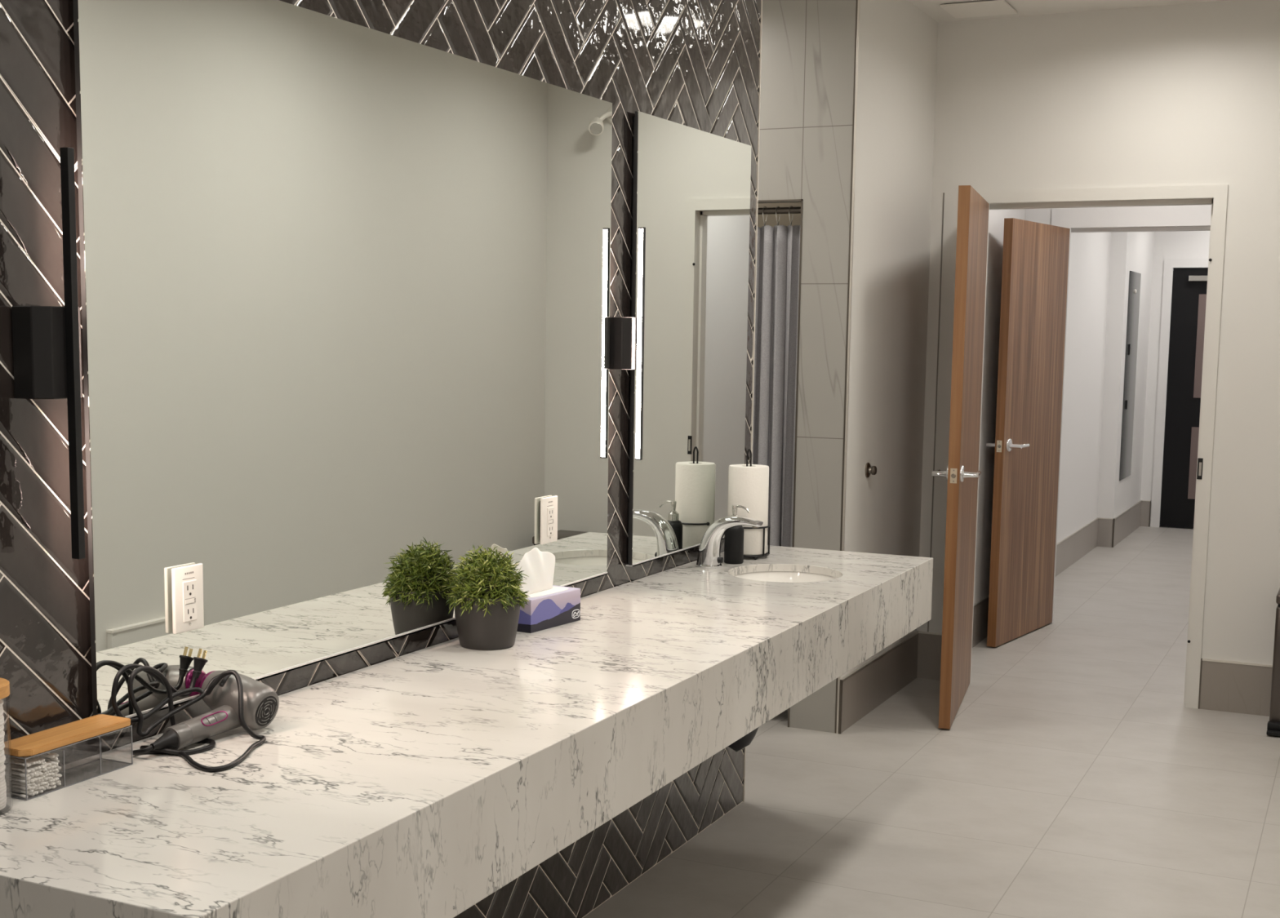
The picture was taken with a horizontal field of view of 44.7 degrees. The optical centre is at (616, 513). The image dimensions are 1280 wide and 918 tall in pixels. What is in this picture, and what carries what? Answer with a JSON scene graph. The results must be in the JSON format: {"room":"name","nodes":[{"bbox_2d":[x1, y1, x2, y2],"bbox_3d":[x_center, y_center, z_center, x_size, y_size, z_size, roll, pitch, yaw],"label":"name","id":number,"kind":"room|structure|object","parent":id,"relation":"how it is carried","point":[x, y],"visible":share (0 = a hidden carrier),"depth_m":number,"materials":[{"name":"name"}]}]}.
{"room":"public restroom","nodes":[
{"label":"public restroom","id":0,"kind":"room"},
{"bbox_2d":[0,0,937,917],"bbox_3d":[-0.529,-0.273,3.152,0.151,2.864,8.332,4,7,26],"label":"wall","id":1,"kind":"structure","parent":0,"point":[694,64],"depth_m":4.03,"materials":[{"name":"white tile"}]},
{"bbox_2d":[11,146,85,559],"bbox_3d":[-0.822,-0.232,2.287,0.078,0.597,0.094,4,7,26],"label":"wall light","id":2,"kind":"object","parent":1,"relation":"attached to","point":[47,350],"visible":1,"depth_m":2.26,"materials":[{"name":"black"}]},
{"bbox_2d":[72,0,612,718],"bbox_3d":[-0.418,-0.346,3.172,0.021,1.196,1.796,4,7,26],"label":"wall mirror","id":3,"kind":"object","parent":1,"relation":"attached to","point":[345,285],"visible":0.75,"depth_m":2.87,"materials":[{"name":"grey mirror"}]},
{"bbox_2d":[171,563,204,634],"bbox_3d":[-0.714,0.142,2.593,0.014,0.110,0.071,4,7,26],"label":"power outlet","id":4,"kind":"object","parent":3,"relation":"attached to","point":[187,581],"visible":1,"depth_m":2.58,"materials":[{"name":"grey plastic"}]},
{"bbox_2d":[182,579,197,622],"bbox_3d":[-0.710,0.146,2.591,0.002,0.068,0.033,4,7,26],"label":"receptacle","id":5,"kind":"object","parent":4,"relation":"attached to","point":[189,586],"depth_m":2.59,"materials":[{"name":"white plastic"}]},
{"bbox_2d":[540,495,557,544],"bbox_3d":[-0.162,0.015,3.720,0.014,0.110,0.077,4,7,26],"label":"power outlet","id":6,"kind":"object","parent":3,"relation":"attached to","point":[548,505],"visible":1,"depth_m":3.71,"materials":[{"name":"grey plastic"}]},
{"bbox_2d":[546,506,554,536],"bbox_3d":[-0.157,0.019,3.719,0.002,0.068,0.033,4,7,26],"label":"receptacle","id":7,"kind":"object","parent":6,"relation":"attached to","point":[550,510],"depth_m":3.72,"materials":[{"name":"white plastic"}]},
{"bbox_2d":[0,545,933,917],"bbox_3d":[-0.032,0.376,3.401,0.605,0.191,3.302,4,7,26],"label":"countertop","id":8,"kind":"structure","parent":1,"relation":"attached to","point":[424,783],"depth_m":2.55,"materials":[{"name":"stone"}]},
{"bbox_2d":[0,678,13,808],"bbox_3d":[-0.887,0.325,2.157,0.092,0.181,0.092,4,7,26],"label":"storage jar","id":9,"kind":"object","parent":8,"relation":"on","point":[4,684],"visible":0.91,"depth_m":2.15,"materials":[{"name":"clear plastic"}]},
{"bbox_3d":[-0.888,0.408,2.167,0.073,0.004,0.073,4,7,26],"label":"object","id":10,"kind":"object","parent":9,"relation":"in","visible":0},
{"bbox_2d":[0,800,6,807],"bbox_3d":[-0.887,0.404,2.166,0.073,0.004,0.073,4,7,26],"label":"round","id":11,"kind":"object","parent":10,"relation":"on","point":[5,802],"visible":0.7,"depth_m":2.16,"materials":[{"name":"white fabric"}]},
{"bbox_2d":[0,797,6,804],"bbox_3d":[-0.887,0.400,2.166,0.073,0.004,0.073,4,7,26],"label":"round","id":12,"kind":"object","parent":11,"relation":"on","point":[5,799],"visible":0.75,"depth_m":2.16,"materials":[{"name":"white fabric"}]},
{"bbox_2d":[0,793,6,801],"bbox_3d":[-0.887,0.395,2.165,0.073,0.004,0.073,4,7,26],"label":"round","id":13,"kind":"object","parent":12,"relation":"on","point":[3,797],"visible":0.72,"depth_m":2.16,"materials":[{"name":"white fabric"}]},
{"bbox_3d":[-0.888,0.391,2.165,0.073,0.004,0.073,4,7,26],"label":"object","id":14,"kind":"object","parent":13,"relation":"on","visible":0},
{"bbox_2d":[0,787,6,795],"bbox_3d":[-0.887,0.386,2.165,0.073,0.004,0.073,4,7,26],"label":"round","id":15,"kind":"object","parent":14,"relation":"on","point":[5,789],"visible":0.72,"depth_m":2.16,"materials":[{"name":"white fabric"}]},
{"bbox_2d":[0,784,6,791],"bbox_3d":[-0.887,0.382,2.164,0.073,0.004,0.073,4,7,26],"label":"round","id":16,"kind":"object","parent":15,"relation":"on","point":[2,788],"visible":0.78,"depth_m":2.16,"materials":[{"name":"white fabric"}]},
{"bbox_2d":[0,780,5,788],"bbox_3d":[-0.888,0.378,2.164,0.073,0.004,0.073,4,7,26],"label":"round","id":17,"kind":"object","parent":16,"relation":"on","point":[3,784],"visible":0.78,"depth_m":2.16,"materials":[{"name":"white"}]},
{"bbox_3d":[-0.888,0.373,2.162,0.073,0.004,0.073,4,7,26],"label":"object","id":18,"kind":"object","parent":17,"relation":"on","visible":0},
{"bbox_3d":[-0.889,0.369,2.162,0.073,0.004,0.073,4,7,26],"label":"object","id":19,"kind":"object","parent":18,"relation":"on","visible":0},
{"bbox_3d":[-0.888,0.364,2.162,0.073,0.004,0.073,4,7,26],"label":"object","id":20,"kind":"object","parent":19,"relation":"on","visible":0},
{"bbox_3d":[-0.888,0.360,2.161,0.073,0.004,0.073,4,7,26],"label":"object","id":21,"kind":"object","parent":20,"relation":"on","visible":0},
{"bbox_2d":[0,764,5,773],"bbox_3d":[-0.887,0.356,2.161,0.073,0.004,0.073,4,7,26],"label":"cotton pad","id":22,"kind":"object","parent":21,"relation":"on","point":[3,768],"visible":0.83,"depth_m":2.16,"materials":[{"name":"white fabric"}]},
{"bbox_3d":[-0.889,0.351,2.160,0.073,0.004,0.073,4,7,26],"label":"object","id":23,"kind":"object","parent":22,"relation":"on","visible":0},
{"bbox_3d":[-0.888,0.347,2.160,0.073,0.004,0.073,4,7,26],"label":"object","id":24,"kind":"object","parent":23,"relation":"on","visible":0},
{"bbox_2d":[0,756,5,764],"bbox_3d":[-0.886,0.343,2.160,0.073,0.004,0.073,4,7,26],"label":"cotton pad","id":25,"kind":"object","parent":24,"relation":"on","point":[2,760],"visible":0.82,"depth_m":2.16,"materials":[{"name":"white fabric"}]},
{"bbox_3d":[-0.887,0.338,2.158,0.073,0.004,0.073,4,7,26],"label":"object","id":26,"kind":"object","parent":25,"relation":"on","visible":0},
{"bbox_3d":[-0.887,0.334,2.158,0.073,0.004,0.073,4,7,26],"label":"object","id":27,"kind":"object","parent":26,"relation":"on","visible":0},
{"bbox_3d":[-0.888,0.330,2.157,0.073,0.004,0.073,4,7,26],"label":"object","id":28,"kind":"object","parent":27,"relation":"on","visible":0},
{"bbox_3d":[-0.886,0.325,2.158,0.073,0.004,0.073,4,7,26],"label":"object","id":29,"kind":"object","parent":28,"relation":"on","visible":0},
{"bbox_3d":[-0.887,0.321,2.156,0.073,0.004,0.073,4,7,26],"label":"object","id":30,"kind":"object","parent":29,"relation":"on","visible":0},
{"bbox_3d":[-0.887,0.317,2.155,0.073,0.004,0.073,4,7,26],"label":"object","id":31,"kind":"object","parent":30,"relation":"on","visible":0},
{"bbox_3d":[-0.887,0.312,2.155,0.073,0.004,0.073,4,7,26],"label":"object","id":32,"kind":"object","parent":31,"relation":"on","visible":0},
{"bbox_2d":[0,731,4,738],"bbox_3d":[-0.886,0.308,2.155,0.073,0.004,0.073,4,7,26],"label":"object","id":33,"kind":"object","parent":32,"relation":"on","point":[2,735],"visible":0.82,"depth_m":2.16,"materials":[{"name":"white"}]},
{"bbox_2d":[4,714,133,800],"bbox_3d":[-0.822,0.361,2.321,0.066,0.072,0.213,4,7,26],"label":"organizer box","id":34,"kind":"object","parent":8,"relation":"on","point":[43,741],"visible":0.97,"depth_m":2.30,"materials":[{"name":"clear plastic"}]},
{"bbox_2d":[4,777,27,783],"bbox_3d":[-0.865,0.382,2.233,0.056,0.005,0.005,4,8,27],"label":"cotton swab","id":35,"kind":"object","parent":34,"relation":"in","point":[22,781],"visible":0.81,"depth_m":2.23,"materials":[{"name":"white"}]},
{"bbox_2d":[4,770,27,777],"bbox_3d":[-0.866,0.373,2.232,0.056,0.005,0.005,5,8,26],"label":"cotton swab","id":36,"kind":"object","parent":34,"relation":"in","point":[23,775],"visible":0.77,"depth_m":2.22,"materials":[{"name":"white"}]},
{"bbox_2d":[4,760,29,767],"bbox_3d":[-0.862,0.358,2.231,0.056,0.005,0.005,3,7,26],"label":"cotton swab","id":37,"kind":"object","parent":34,"relation":"in","point":[6,761],"visible":0.75,"depth_m":2.23,"materials":[{"name":"white"}]},
{"bbox_2d":[6,791,27,798],"bbox_3d":[-0.865,0.403,2.234,0.056,0.005,0.005,6,8,27],"label":"cotton swab","id":38,"kind":"object","parent":34,"relation":"in","point":[22,796],"visible":0.68,"depth_m":2.23,"materials":[{"name":"white"}]},
{"bbox_2d":[5,783,28,791],"bbox_3d":[-0.865,0.392,2.235,0.056,0.005,0.006,5,8,25],"label":"cotton swab","id":39,"kind":"object","parent":34,"relation":"in","point":[20,788],"visible":0.74,"depth_m":2.23,"materials":[{"name":"white"}]},
{"bbox_2d":[4,769,29,777],"bbox_3d":[-0.864,0.372,2.237,0.056,0.005,0.005,5,8,27],"label":"cotton swab","id":40,"kind":"object","parent":34,"relation":"in","point":[6,771],"visible":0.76,"depth_m":2.23,"materials":[{"name":"white"}]},
{"bbox_2d":[4,765,29,773],"bbox_3d":[-0.863,0.367,2.234,0.056,0.005,0.006,4,7,26],"label":"cotton swab","id":41,"kind":"object","parent":34,"relation":"in","point":[6,767],"visible":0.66,"depth_m":2.23,"materials":[{"name":"white"}]},
{"bbox_2d":[6,786,28,794],"bbox_3d":[-0.866,0.397,2.237,0.056,0.005,0.005,6,8,26],"label":"cotton swab","id":42,"kind":"object","parent":34,"relation":"in","point":[21,791],"visible":0.67,"depth_m":2.23,"materials":[{"name":"white"}]},
{"bbox_2d":[5,780,29,786],"bbox_3d":[-0.864,0.388,2.235,0.056,0.005,0.006,3,7,26],"label":"cotton swab","id":43,"kind":"object","parent":34,"relation":"in","point":[6,782],"visible":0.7,"depth_m":2.23,"materials":[{"name":"white"}]},
{"bbox_2d":[4,776,30,783],"bbox_3d":[-0.863,0.382,2.237,0.056,0.005,0.005,4,7,27],"label":"cotton swab","id":44,"kind":"object","parent":34,"relation":"in","point":[28,781],"visible":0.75,"depth_m":2.23,"materials":[{"name":"white"}]},
{"bbox_2d":[4,773,30,781],"bbox_3d":[-0.863,0.378,2.234,0.056,0.005,0.005,4,8,24],"label":"cotton swab","id":45,"kind":"object","parent":34,"relation":"in","point":[6,775],"visible":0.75,"depth_m":2.23,"materials":[{"name":"white"}]},
{"bbox_2d":[5,765,31,773],"bbox_3d":[-0.863,0.367,2.238,0.056,0.005,0.005,4,7,27],"label":"cotton swab","id":46,"kind":"object","parent":34,"relation":"in","point":[6,766],"visible":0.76,"depth_m":2.23,"materials":[{"name":"white"}]},
{"bbox_2d":[5,759,31,766],"bbox_3d":[-0.863,0.358,2.238,0.056,0.005,0.005,4,7,24],"label":"cotton swab","id":47,"kind":"object","parent":34,"relation":"in","point":[28,763],"visible":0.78,"depth_m":2.23,"materials":[{"name":"white"}]},
{"bbox_2d":[4,779,31,786],"bbox_3d":[-0.863,0.387,2.241,0.056,0.005,0.005,4,7,27],"label":"cotton swab","id":48,"kind":"object","parent":34,"relation":"in","point":[8,780],"visible":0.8,"depth_m":2.24,"materials":[{"name":"white"}]},
{"bbox_2d":[6,788,31,795],"bbox_3d":[-0.863,0.401,2.241,0.056,0.005,0.005,3,7,24],"label":"cotton swab","id":49,"kind":"object","parent":34,"relation":"in","point":[7,789],"visible":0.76,"depth_m":2.24,"materials":[{"name":"white"}]},
{"bbox_2d":[6,782,31,790],"bbox_3d":[-0.862,0.392,2.238,0.056,0.005,0.005,3,7,26],"label":"cotton swab","id":50,"kind":"object","parent":34,"relation":"in","point":[8,784],"visible":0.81,"depth_m":2.24,"materials":[{"name":"white"}]},
{"bbox_2d":[6,786,33,793],"bbox_3d":[-0.860,0.397,2.241,0.056,0.005,0.006,4,7,28],"label":"cotton swab","id":51,"kind":"object","parent":34,"relation":"in","point":[30,791],"visible":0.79,"depth_m":2.24,"materials":[{"name":"white"}]},
{"bbox_2d":[7,768,33,776],"bbox_3d":[-0.859,0.372,2.241,0.056,0.005,0.006,5,8,27],"label":"cotton swab","id":52,"kind":"object","parent":34,"relation":"in","point":[30,774],"visible":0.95,"depth_m":2.24,"materials":[{"name":"white"}]},
{"bbox_2d":[6,764,35,772],"bbox_3d":[-0.858,0.367,2.242,0.056,0.005,0.005,3,7,27],"label":"cotton swab","id":53,"kind":"object","parent":34,"relation":"in","point":[9,766],"visible":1,"depth_m":2.24,"materials":[{"name":"white"}]},
{"bbox_2d":[6,758,35,764],"bbox_3d":[-0.858,0.357,2.243,0.056,0.005,0.005,2,7,26],"label":"cotton swab","id":54,"kind":"object","parent":34,"relation":"in","point":[9,759],"visible":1,"depth_m":2.24,"materials":[{"name":"white"}]},
{"bbox_2d":[8,774,34,782],"bbox_3d":[-0.859,0.382,2.243,0.056,0.005,0.005,4,8,27],"label":"cotton swab","id":55,"kind":"object","parent":34,"relation":"in","point":[31,780],"visible":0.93,"depth_m":2.24,"materials":[{"name":"white"}]},
{"bbox_2d":[7,764,37,770],"bbox_3d":[-0.857,0.366,2.248,0.056,0.005,0.005,2,7,24],"label":"cotton swab","id":56,"kind":"object","parent":34,"relation":"in","point":[35,768],"visible":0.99,"depth_m":2.24,"materials":[{"name":"white"}]},
{"bbox_2d":[8,756,38,764],"bbox_3d":[-0.856,0.356,2.247,0.056,0.005,0.005,5,8,25],"label":"cotton swab","id":57,"kind":"object","parent":34,"relation":"in","point":[14,758],"visible":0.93,"depth_m":2.25,"materials":[{"name":"white"}]},
{"bbox_2d":[10,774,37,782],"bbox_3d":[-0.856,0.381,2.247,0.056,0.005,0.005,3,7,27],"label":"cotton swab","id":58,"kind":"object","parent":34,"relation":"in","point":[33,779],"visible":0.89,"depth_m":2.23,"materials":[{"name":"white"}]},
{"bbox_2d":[11,763,40,769],"bbox_3d":[-0.854,0.365,2.254,0.056,0.005,0.005,5,8,26],"label":"cotton swab","id":59,"kind":"object","parent":34,"relation":"in","point":[38,767],"visible":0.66,"depth_m":2.25,"materials":[{"name":"white"}]},
{"bbox_2d":[13,755,40,764],"bbox_3d":[-0.853,0.356,2.251,0.056,0.005,0.005,5,8,27],"label":"cotton swab","id":60,"kind":"object","parent":34,"relation":"in","point":[38,762],"visible":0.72,"depth_m":2.25,"materials":[{"name":"white fabric"}]},
{"bbox_2d":[17,761,44,768],"bbox_3d":[-0.851,0.365,2.256,0.056,0.005,0.005,3,7,25],"label":"cotton swab","id":61,"kind":"object","parent":34,"relation":"in","point":[40,766],"visible":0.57,"depth_m":2.25,"materials":[{"name":"white"}]},
{"bbox_2d":[19,756,43,763],"bbox_3d":[-0.853,0.356,2.257,0.056,0.005,0.005,5,8,24],"label":"cotton swab","id":62,"kind":"object","parent":34,"relation":"in","point":[40,760],"visible":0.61,"depth_m":2.25,"materials":[{"name":"white fabric"}]},
{"bbox_2d":[22,756,44,761],"bbox_3d":[-0.850,0.355,2.261,0.056,0.005,0.005,3,7,28],"label":"cotton swab","id":63,"kind":"object","parent":34,"relation":"in","point":[42,759],"visible":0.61,"depth_m":2.25,"materials":[{"name":"white fabric"}]},
{"bbox_2d":[31,755,57,760],"bbox_3d":[-0.840,0.357,2.284,0.056,0.005,0.005,3,6,28],"label":"cotton swab","id":64,"kind":"object","parent":34,"relation":"in","point":[55,758],"visible":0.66,"depth_m":2.28,"materials":[{"name":"white fabric"}]},
{"bbox_2d":[36,754,54,758],"bbox_3d":[-0.842,0.353,2.276,0.056,0.005,0.005,2,7,25],"label":"cotton swab","id":65,"kind":"object","parent":34,"relation":"in","point":[47,756],"visible":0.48,"depth_m":2.27,"materials":[{"name":"white fabric"}]},
{"bbox_2d":[35,756,59,763],"bbox_3d":[-0.839,0.361,2.287,0.056,0.005,0.005,4,8,27],"label":"cotton swab","id":66,"kind":"object","parent":34,"relation":"in","point":[57,761],"visible":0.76,"depth_m":2.28,"materials":[{"name":"white fabric"}]},
{"bbox_2d":[42,752,58,757],"bbox_3d":[-0.839,0.352,2.286,0.056,0.005,0.006,3,7,27],"label":"cotton swab","id":67,"kind":"object","parent":34,"relation":"in","point":[55,755],"visible":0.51,"depth_m":2.27,"materials":[{"name":"white fabric"}]},
{"bbox_2d":[111,648,279,772],"bbox_3d":[-0.646,0.305,2.517,0.204,0.145,0.279,3,7,21],"label":"hair dryer","id":68,"kind":"object","parent":8,"relation":"on","point":[235,700],"visible":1,"depth_m":2.54,"materials":[{"name":"grey plastic"}]},
{"bbox_2d":[255,696,277,726],"bbox_3d":[-0.584,0.329,2.595,0.016,0.052,0.053,4,7,26],"label":"grille","id":69,"kind":"object","parent":68,"relation":"attached to","point":[266,707],"depth_m":2.59,"materials":[{"name":"grey plastic"}]},
{"bbox_2d":[445,544,529,650],"bbox_3d":[-0.274,0.174,3.328,0.182,0.222,0.184,4,8,28],"label":"potted plant","id":70,"kind":"object","parent":8,"relation":"on","point":[491,598],"visible":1,"depth_m":3.29,"materials":[{"name":"green plant"}]},
{"bbox_2d":[511,547,580,633],"bbox_3d":[-0.181,0.168,3.570,0.096,0.179,0.218,5,8,33],"label":"tissue box","id":71,"kind":"object","parent":8,"relation":"on","point":[549,606],"visible":0.84,"depth_m":3.56,"materials":[{"name":"blue"}]},
{"bbox_2d":[696,515,763,568],"bbox_3d":[0.321,0.082,4.461,0.190,0.153,0.080,4,7,26],"label":"faucet","id":72,"kind":"object","parent":8,"relation":"on","point":[708,553],"visible":1,"depth_m":4.46,"materials":[{"name":"silver metal"}]},
{"bbox_2d":[724,505,750,564],"bbox_3d":[0.349,0.061,4.564,0.057,0.172,0.070,-3,8,-31],"label":"soap dispenser","id":73,"kind":"object","parent":8,"relation":"on","point":[733,537],"visible":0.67,"depth_m":4.55,"materials":[{"name":"black plastic"}]},
{"bbox_2d":[724,525,743,564],"bbox_3d":[0.346,0.089,4.573,0.057,0.114,0.057,4,7,26],"label":"bottle","id":74,"kind":"object","parent":73,"relation":"attached to","point":[734,537],"depth_m":4.55,"materials":[{"name":"black plastic"}]},
{"bbox_2d":[728,728,758,751],"bbox_3d":[0.354,0.522,4.531,0.164,0.352,0.170,4,7,26],"label":"sink basin","id":75,"kind":"object","parent":8,"relation":"hanging from","point":[746,740],"visible":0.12,"depth_m":4.51,"materials":[{"name":"grey"}]},
{"bbox_2d":[743,448,770,559],"bbox_3d":[0.397,-0.031,4.686,0.134,0.328,0.134,4,7,26],"label":"towel holder","id":76,"kind":"object","parent":8,"relation":"on","point":[755,557],"visible":0.43,"depth_m":4.66,"materials":[{"name":"black metal"}]},
{"bbox_2d":[727,464,768,555],"bbox_3d":[0.396,-0.013,4.689,0.122,0.262,0.121,4,7,26],"label":"paper towel roll","id":77,"kind":"object","parent":76,"relation":"on","point":[748,486],"visible":0.73,"depth_m":4.64,"materials":[{"name":"white paper"}]},
{"bbox_2d":[733,571,837,582],"bbox_3d":[0.476,0.252,4.413,0.338,0.123,0.359,4,7,26],"label":"sink","id":78,"kind":"object","parent":8,"relation":"in","point":[768,576],"visible":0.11,"depth_m":4.56,"materials":[{"name":"white ceramic"}]},
{"bbox_2d":[608,226,645,460],"bbox_3d":[0.034,-0.438,4.032,0.078,0.597,0.094,4,7,26],"label":"wall light","id":79,"kind":"object","parent":1,"relation":"attached to","point":[626,334],"visible":0.96,"depth_m":4.00,"materials":[{"name":"black"}]},
{"bbox_2d":[626,111,751,566],"bbox_3d":[0.221,-0.492,4.476,0.021,1.196,0.814,4,7,26],"label":"wall mirror","id":80,"kind":"object","parent":1,"relation":"attached to","point":[691,186],"visible":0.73,"depth_m":4.42,"materials":[{"name":"grey mirror"}]},
{"bbox_2d":[864,462,876,477],"bbox_3d":[1.006,-0.170,6.135,0.036,0.060,0.060,4,7,26],"label":"door stop","id":81,"kind":"object","parent":1,"relation":"attached to","point":[868,470],"visible":1,"depth_m":6.12,"materials":[{"name":"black metal"}]},
{"bbox_2d":[838,631,919,734],"bbox_3d":[1.105,0.689,6.492,0.015,0.212,1.125,4,7,26],"label":"baseboard","id":82,"kind":"structure","parent":1,"relation":"attached to","point":[873,683],"depth_m":6.42,"materials":[{"name":"beige tile"}]},
{"bbox_2d":[757,202,800,227],"bbox_3d":[0.371,-0.675,6.656,1.380,2.864,0.839,4,7,26],"label":"wall","id":83,"kind":"structure","parent":0,"point":[784,218],"depth_m":6.78,"materials":[{"name":"beige tile"}]},
{"bbox_2d":[758,0,856,733],"bbox_3d":[0.219,-0.624,6.211,1.500,2.864,0.100,4,7,26],"label":"wall","id":84,"kind":"structure","parent":0,"point":[807,60],"depth_m":5.85,"materials":[{"name":"grey tile"}]},
{"bbox_2d":[757,206,800,214],"bbox_3d":[0.329,-1.185,6.127,0.900,0.052,0.052,4,7,26],"label":"curtain rod","id":85,"kind":"object","parent":84,"relation":"attached to","point":[797,210],"visible":0.06,"depth_m":5.97,"materials":[{"name":"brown metal"}]},
{"bbox_2d":[751,205,800,711],"bbox_3d":[0.325,-0.225,6.236,0.870,1.967,0.076,4,7,26],"label":"shower curtain","id":86,"kind":"object","parent":85,"relation":"hanging from","point":[778,246],"visible":0.13,"depth_m":6.05,"materials":[{"name":"grey fabric"}]},
{"bbox_2d":[758,199,803,727],"bbox_3d":[0.283,-0.201,6.170,0.903,2.034,0.004,4,7,26],"label":"trim","id":87,"kind":"structure","parent":84,"relation":"attached to","point":[786,200],"depth_m":5.92,"materials":[{"name":"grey metal"}]},
{"bbox_2d":[835,0,860,733],"bbox_3d":[0.871,-0.573,5.842,0.008,2.864,0.007,4,7,26],"label":"trim","id":88,"kind":"structure","parent":84,"relation":"attached to","point":[859,1],"depth_m":5.81,"materials":[{"name":"silver metal"}]},
{"bbox_2d":[582,524,1279,917],"bbox_3d":[1.157,0.889,6.132,3.643,0.100,15.100,4,7,26],"label":"floor","id":89,"kind":"structure","parent":0,"point":[1073,775],"depth_m":5.19,"materials":[{"name":"beige tile"}]},
{"bbox_2d":[1266,588,1279,737],"bbox_3d":[2.759,0.586,6.081,0.356,0.552,0.342,4,7,26],"label":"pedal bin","id":90,"kind":"object","parent":89,"relation":"on","point":[1273,725],"visible":1,"depth_m":6.05,"materials":[{"name":"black metal"}]},
{"bbox_2d":[973,208,1025,604],"bbox_3d":[1.758,-0.716,7.641,0.115,2.750,1.541,4,7,26],"label":"wall","id":91,"kind":"structure","parent":0,"point":[996,221],"depth_m":7.73,"materials":[{"name":"white paint"}]},
{"bbox_2d":[972,594,989,648],"bbox_3d":[1.799,0.548,7.761,0.015,0.212,1.519,4,7,26],"label":"baseboard","id":92,"kind":"structure","parent":91,"relation":"attached to","point":[980,613],"depth_m":7.80,"materials":[{"name":"beige tile"}]},
{"bbox_2d":[986,217,1070,647],"bbox_3d":[2.093,-0.413,7.891,0.179,2.082,0.838,5,8,34],"label":"door","id":93,"kind":"structure","parent":91,"relation":"in","point":[1035,255],"depth_m":7.80,"materials":[{"name":"brown wood"}]},
{"bbox_2d":[907,0,1226,22],"bbox_3d":[-0.269,-1.506,2.832,3.643,0.534,8.432,4,7,26],"label":"ceiling","id":94,"kind":"structure","parent":0,"point":[932,8],"depth_m":6.31,"materials":[{"name":"white paint"}]},
{"bbox_2d":[940,0,1017,18],"bbox_3d":[1.482,-2.062,6.357,0.256,0.012,0.263,4,7,26],"label":"ceiling vent","id":95,"kind":"object","parent":94,"relation":"in","point":[988,7],"visible":1,"depth_m":6.33,"materials":[{"name":"white plastic"}]},
{"bbox_2d":[1057,232,1111,542],"bbox_3d":[2.798,-0.969,9.889,0.104,2.750,3.197,4,7,26],"label":"wall","id":96,"kind":"structure","parent":0,"point":[1090,252],"depth_m":10.54,"materials":[{"name":"white paint"}]},
{"bbox_2d":[1055,500,1151,576],"bbox_3d":[3.184,0.223,10.661,0.140,0.212,4.637,4,8,28],"label":"baseboard","id":97,"kind":"structure","parent":96,"relation":"attached to","point":[1100,532],"depth_m":11.39,"materials":[{"name":"beige tile"}]},
{"bbox_2d":[916,0,1279,665],"bbox_3d":[2.208,-0.634,6.501,2.063,2.864,0.120,4,7,26],"label":"wall","id":98,"kind":"structure","parent":0,"point":[1185,94],"depth_m":6.36,"materials":[{"name":"white paint"}]},
{"bbox_2d":[927,192,944,632],"bbox_3d":[1.404,-0.324,6.861,0.006,2.144,0.002,4,7,26],"label":"trim","id":99,"kind":"structure","parent":98,"relation":"attached to","point":[943,193],"depth_m":6.83,"materials":[{"name":"grey paint"}]},
{"bbox_2d":[932,185,988,728],"bbox_3d":[1.421,-0.240,6.349,0.179,2.082,0.865,3,7,18],"label":"door","id":100,"kind":"structure","parent":98,"relation":"in","point":[962,474],"depth_m":6.06,"materials":[{"name":"brown wood"}]},
{"bbox_2d":[915,631,1272,716],"bbox_3d":[2.217,0.693,6.571,1.943,0.212,0.015,4,7,26],"label":"baseboard","id":101,"kind":"structure","parent":98,"relation":"attached to","point":[1229,686],"depth_m":6.42,"materials":[{"name":"beige tile"}]},
{"bbox_2d":[969,184,1228,709],"bbox_3d":[2.013,-0.290,6.631,1.002,2.145,0.150,4,7,26],"label":"trim","id":102,"kind":"structure","parent":98,"relation":"attached to","point":[1215,195],"depth_m":6.39,"materials":[{"name":"white paint"}]},
{"bbox_2d":[1025,204,1208,225],"bbox_3d":[2.812,-0.752,8.050,1.650,2.750,0.120,4,7,26],"label":"wall","id":103,"kind":"structure","parent":0,"point":[1038,215],"depth_m":8.18,"materials":[{"name":"white paint"}]},
{"bbox_2d":[1050,204,1211,623],"bbox_3d":[2.790,-0.477,8.092,1.100,2.194,0.144,4,7,26],"label":"trim","id":104,"kind":"structure","parent":103,"relation":"attached to","point":[1173,218],"depth_m":8.00,"materials":[{"name":"white paint"}]},
{"bbox_2d":[1097,231,1154,518],"bbox_3d":[3.867,-1.197,11.942,0.218,2.750,1.453,4,7,26],"label":"wall","id":105,"kind":"structure","parent":0,"point":[1133,251],"depth_m":11.37,"materials":[{"name":"white paint"}]},
{"bbox_2d":[1119,271,1141,480],"bbox_3d":[3.860,-1.032,11.676,0.020,1.539,0.555,4,7,26],"label":"glass panel","id":106,"kind":"object","parent":105,"relation":"attached to","point":[1134,292],"visible":1,"depth_m":11.64,"materials":[{"name":"grey glass"}]},
{"bbox_2d":[1140,231,1209,526],"bbox_3d":[4.945,-1.225,12.291,1.850,2.750,0.120,4,7,26],"label":"wall","id":107,"kind":"structure","parent":0,"point":[1168,244],"depth_m":12.48,"materials":[{"name":"white paint"}]},
{"bbox_2d":[1150,258,1208,527],"bbox_3d":[4.852,-0.935,12.369,1.040,2.153,0.144,4,7,26],"label":"trim","id":108,"kind":"structure","parent":107,"relation":"attached to","point":[1170,264],"depth_m":12.49,"materials":[{"name":"white paint"}]},
{"bbox_2d":[1160,267,1208,528],"bbox_3d":[4.825,-0.897,12.319,0.894,2.072,0.099,4,7,26],"label":"door","id":109,"kind":"structure","parent":107,"relation":"in","point":[1190,284],"depth_m":12.46,"materials":[{"name":"black paint"}]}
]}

